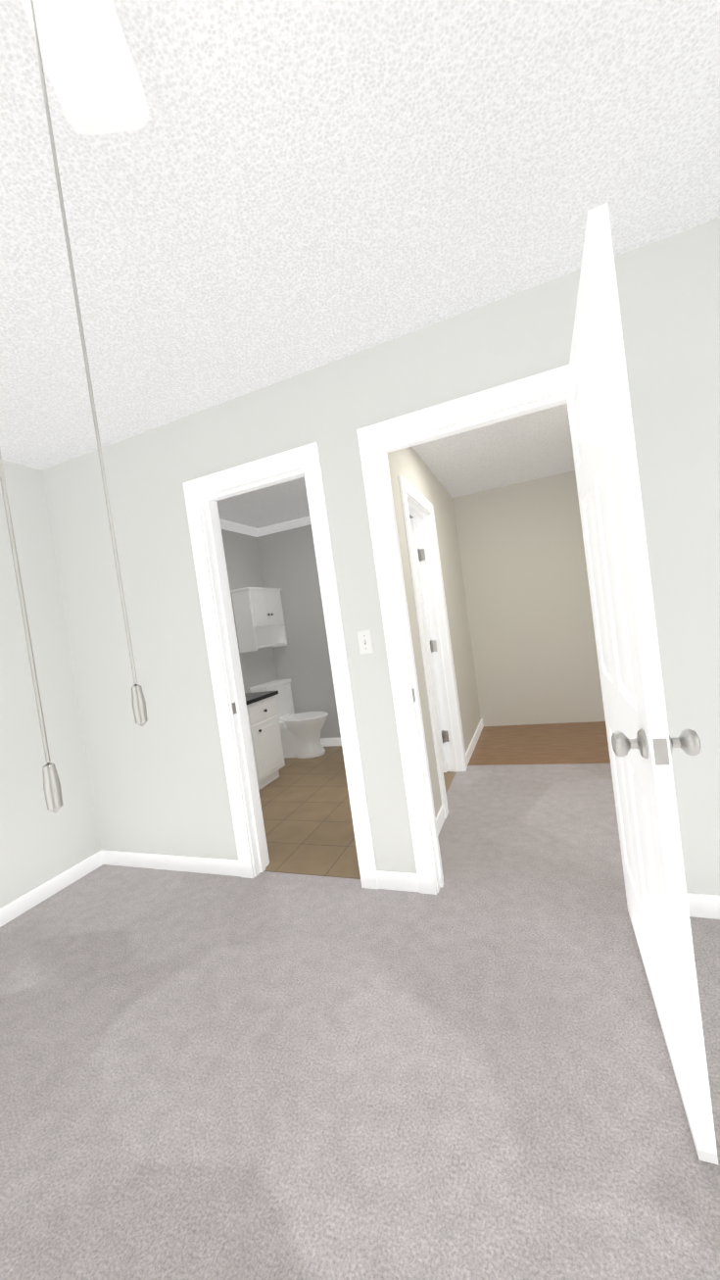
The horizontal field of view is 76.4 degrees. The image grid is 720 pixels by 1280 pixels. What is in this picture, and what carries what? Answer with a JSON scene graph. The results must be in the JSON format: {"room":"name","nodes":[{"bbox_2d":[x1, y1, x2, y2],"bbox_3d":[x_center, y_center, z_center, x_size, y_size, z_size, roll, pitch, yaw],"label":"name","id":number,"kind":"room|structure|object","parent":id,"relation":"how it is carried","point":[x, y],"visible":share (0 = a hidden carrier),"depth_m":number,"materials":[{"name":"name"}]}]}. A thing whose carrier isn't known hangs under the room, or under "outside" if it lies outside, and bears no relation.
{"room":"empty bedroom","nodes":[
{"label":"empty bedroom","id":0,"kind":"room"},
{"bbox_2d":[0,459,101,907],"bbox_3d":[-2.499,0.338,1.125,0.120,2.465,3.720,-7,2,21],"label":"wall","id":1,"kind":"structure","parent":0,"point":[40,843],"depth_m":2.63,"materials":[{"name":"paint"}]},
{"bbox_2d":[221,529,276,692],"bbox_3d":[-1.468,0.099,4.089,0.120,2.465,2.570,-7,2,21],"label":"wall","id":2,"kind":"structure","parent":0,"point":[242,553],"depth_m":4.81,"materials":[{"name":"paint"}]},
{"bbox_2d":[219,518,259,537],"bbox_3d":[-1.543,-1.097,4.015,0.070,0.070,2.330,-7,2,21],"label":"crown molding","id":3,"kind":"structure","parent":2,"relation":"attached to","point":[254,531],"depth_m":4.73,"materials":[{"name":"white wood"}]},
{"bbox_2d":[230,587,287,652],"bbox_3d":[-1.029,-0.220,4.806,0.234,0.632,0.624,-7,2,21],"label":"upper cabinet","id":4,"kind":"object","parent":2,"relation":"attached to","point":[259,616],"visible":1,"depth_m":4.62,"materials":[{"name":"white wood"}]},
{"bbox_2d":[256,524,341,738],"bbox_3d":[-0.046,-0.120,4.841,1.950,2.465,0.120,-7,2,21],"label":"wall","id":5,"kind":"structure","parent":0,"point":[285,561],"depth_m":5.00,"materials":[{"name":"paint"}]},
{"bbox_2d":[257,515,311,536],"bbox_3d":[-0.206,-1.303,4.699,1.910,0.070,0.070,-7,2,21],"label":"crown molding","id":6,"kind":"structure","parent":5,"relation":"attached to","point":[303,521],"depth_m":4.93,"materials":[{"name":"white wood"}]},
{"bbox_2d":[320,738,342,746],"bbox_3d":[0.087,1.063,4.820,2.000,0.088,0.013,-7,2,21],"label":"baseboard","id":7,"kind":"structure","parent":5,"relation":"attached to","point":[326,742],"depth_m":4.96,"materials":[{"name":"white wood"}]},
{"bbox_2d":[258,745,456,879],"bbox_3d":[-0.261,1.240,3.753,2.335,0.100,2.515,-7,2,21],"label":"floor","id":8,"kind":"structure","parent":0,"point":[307,815],"depth_m":3.14,"materials":[{"name":"beige tile"}]},
{"bbox_2d":[245,690,285,789],"bbox_3d":[-1.108,0.832,3.809,0.573,0.934,0.894,-7,2,21],"label":"bathroom vanity","id":9,"kind":"object","parent":8,"relation":"on","point":[265,730],"visible":0.33,"depth_m":3.89,"materials":[{"name":"white wood"}]},
{"bbox_2d":[249,678,328,758],"bbox_3d":[-0.660,0.815,4.769,0.706,0.785,0.490,-7,2,21],"label":"toilet","id":10,"kind":"object","parent":8,"relation":"on","point":[300,733],"visible":0.85,"depth_m":4.67,"materials":[{"name":"white ceramic"}]},
{"bbox_2d":[0,763,719,1279],"bbox_3d":[0.169,1.268,1.122,4.840,0.100,5.470,-7,2,21],"label":"floor carpet","id":11,"kind":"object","parent":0,"point":[467,1071],"visible":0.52,"depth_m":1.31,"materials":[{"name":"grey carpet"}]},
{"bbox_2d":[0,0,719,528],"bbox_3d":[-0.041,-1.313,1.717,5.070,0.100,6.840,-7,2,21],"label":"ceiling","id":12,"kind":"structure","parent":0,"point":[270,192],"depth_m":1.28,"materials":[{"name":"white paint"}]},
{"bbox_2d":[0,0,148,813],"bbox_3d":[-0.344,-0.521,0.310,1.034,1.295,1.023,-7,2,21],"label":"ceiling fan","id":13,"kind":"object","parent":12,"relation":"hanging from","point":[82,48],"visible":1,"depth_m":0.70,"materials":[{"name":"white"}]},
{"bbox_2d":[42,217,719,895],"bbox_3d":[0.266,-0.072,2.092,4.820,2.465,0.120,-7,2,21],"label":"wall","id":14,"kind":"structure","parent":0,"point":[158,782],"depth_m":2.12,"materials":[{"name":"paint"}]},
{"bbox_2d":[182,442,378,888],"bbox_3d":[-0.397,0.177,2.370,0.791,2.133,0.160,-7,2,21],"label":"door frame","id":15,"kind":"structure","parent":14,"relation":"attached to","point":[307,457],"depth_m":2.40,"materials":[{"name":"white wood"}]},
{"bbox_2d":[357,630,373,654],"bbox_3d":[0.022,0.010,2.120,0.066,0.108,0.017,-7,2,21],"label":"light switch","id":16,"kind":"object","parent":14,"relation":"attached to","point":[365,641],"visible":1,"depth_m":2.12,"materials":[{"name":"white plastic"}]},
{"bbox_2d":[356,364,569,894],"bbox_3d":[0.612,0.052,1.970,0.986,2.133,0.156,-7,2,21],"label":"door frame","id":17,"kind":"structure","parent":14,"relation":"attached to","point":[538,385],"depth_m":2.05,"materials":[{"name":"white wood"}]},
{"bbox_2d":[566,202,718,1164],"bbox_3d":[0.783,0.092,1.386,0.167,2.030,0.919,-7,2,21],"label":"door","id":18,"kind":"structure","parent":14,"relation":"in","point":[642,743],"depth_m":1.03,"materials":[{"name":"white painted wood"},{"name":"satin nickel"}]},
{"bbox_2d":[398,482,485,800],"bbox_3d":[0.585,-0.165,3.574,0.110,2.465,2.880,-7,2,21],"label":"wall","id":19,"kind":"structure","parent":0,"point":[453,514],"depth_m":4.74,"materials":[{"name":"paint"}]},
{"bbox_2d":[409,517,449,772],"bbox_3d":[0.226,0.091,3.719,0.787,2.030,0.167,-7,2,21],"label":"bathroom door","id":20,"kind":"structure","parent":19,"relation":"in","point":[419,555],"depth_m":3.62,"materials":[{"name":"painted wood"},{"name":"satin nickel"}]},
{"bbox_2d":[387,446,476,817],"bbox_3d":[0.561,-0.154,3.354,0.004,2.465,2.449,-7,2,21],"label":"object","id":21,"kind":"structure","parent":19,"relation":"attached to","point":[410,466],"depth_m":3.62,"materials":[{"name":"paint"}]},
{"bbox_2d":[398,475,467,818],"bbox_3d":[0.491,0.026,3.272,0.150,2.133,0.936,-7,2,21],"label":"door frame","id":22,"kind":"structure","parent":19,"relation":"attached to","point":[420,514],"depth_m":3.61,"materials":[{"name":"white wood"}]},
{"bbox_2d":[436,804,445,836],"bbox_3d":[0.410,1.093,2.557,0.013,0.088,0.622,-7,2,21],"label":"baseboard","id":23,"kind":"structure","parent":19,"relation":"attached to","point":[440,818],"depth_m":2.73,"materials":[{"name":"white wood"}]},
{"bbox_2d":[465,718,484,764],"bbox_3d":[1.088,0.942,4.324,0.013,0.088,1.302,-7,2,21],"label":"baseboard","id":24,"kind":"structure","parent":19,"relation":"attached to","point":[474,740],"depth_m":4.22,"materials":[{"name":"white wood"}]},
{"bbox_2d":[453,470,605,726],"bbox_3d":[1.680,-0.353,4.750,1.320,2.465,0.120,-7,2,21],"label":"wall","id":25,"kind":"structure","parent":0,"point":[524,597],"depth_m":4.66,"materials":[{"name":"paint"}]},
{"bbox_3d":[-0.296,0.063,0.321,4.840,2.465,3.840,-7,2,21],"label":"wall","id":26,"kind":"structure","parent":0,"visible":0},
{"bbox_2d":[0,849,101,927],"bbox_3d":[-2.248,1.501,1.209,0.017,0.088,3.570,-7,2,21],"label":"baseboard","id":27,"kind":"structure","parent":26,"relation":"attached to","point":[37,895],"depth_m":2.54,"materials":[{"name":"white wood"}]},
{"bbox_2d":[101,849,241,876],"bbox_3d":[-1.120,1.299,2.670,1.022,0.088,0.013,-7,2,21],"label":"baseboard","id":28,"kind":"structure","parent":26,"relation":"attached to","point":[222,866],"depth_m":2.65,"materials":[{"name":"white wood"}]},
{"bbox_2d":[687,892,719,919],"bbox_3d":[1.888,0.926,1.483,1.527,0.088,0.017,-7,2,21],"label":"baseboard","id":29,"kind":"structure","parent":26,"relation":"attached to","point":[705,906],"depth_m":1.71,"materials":[{"name":"white"}]},
{"label":"outside","id":30,"kind":"structure","parent":0,"visible":0},
{"bbox_2d":[467,721,610,765],"bbox_3d":[1.727,0.954,4.172,1.410,0.100,1.370,-7,2,21],"label":"floor","id":31,"kind":"structure","parent":30,"point":[561,743],"depth_m":4.04,"materials":[{"name":"brown wood"}]}
]}

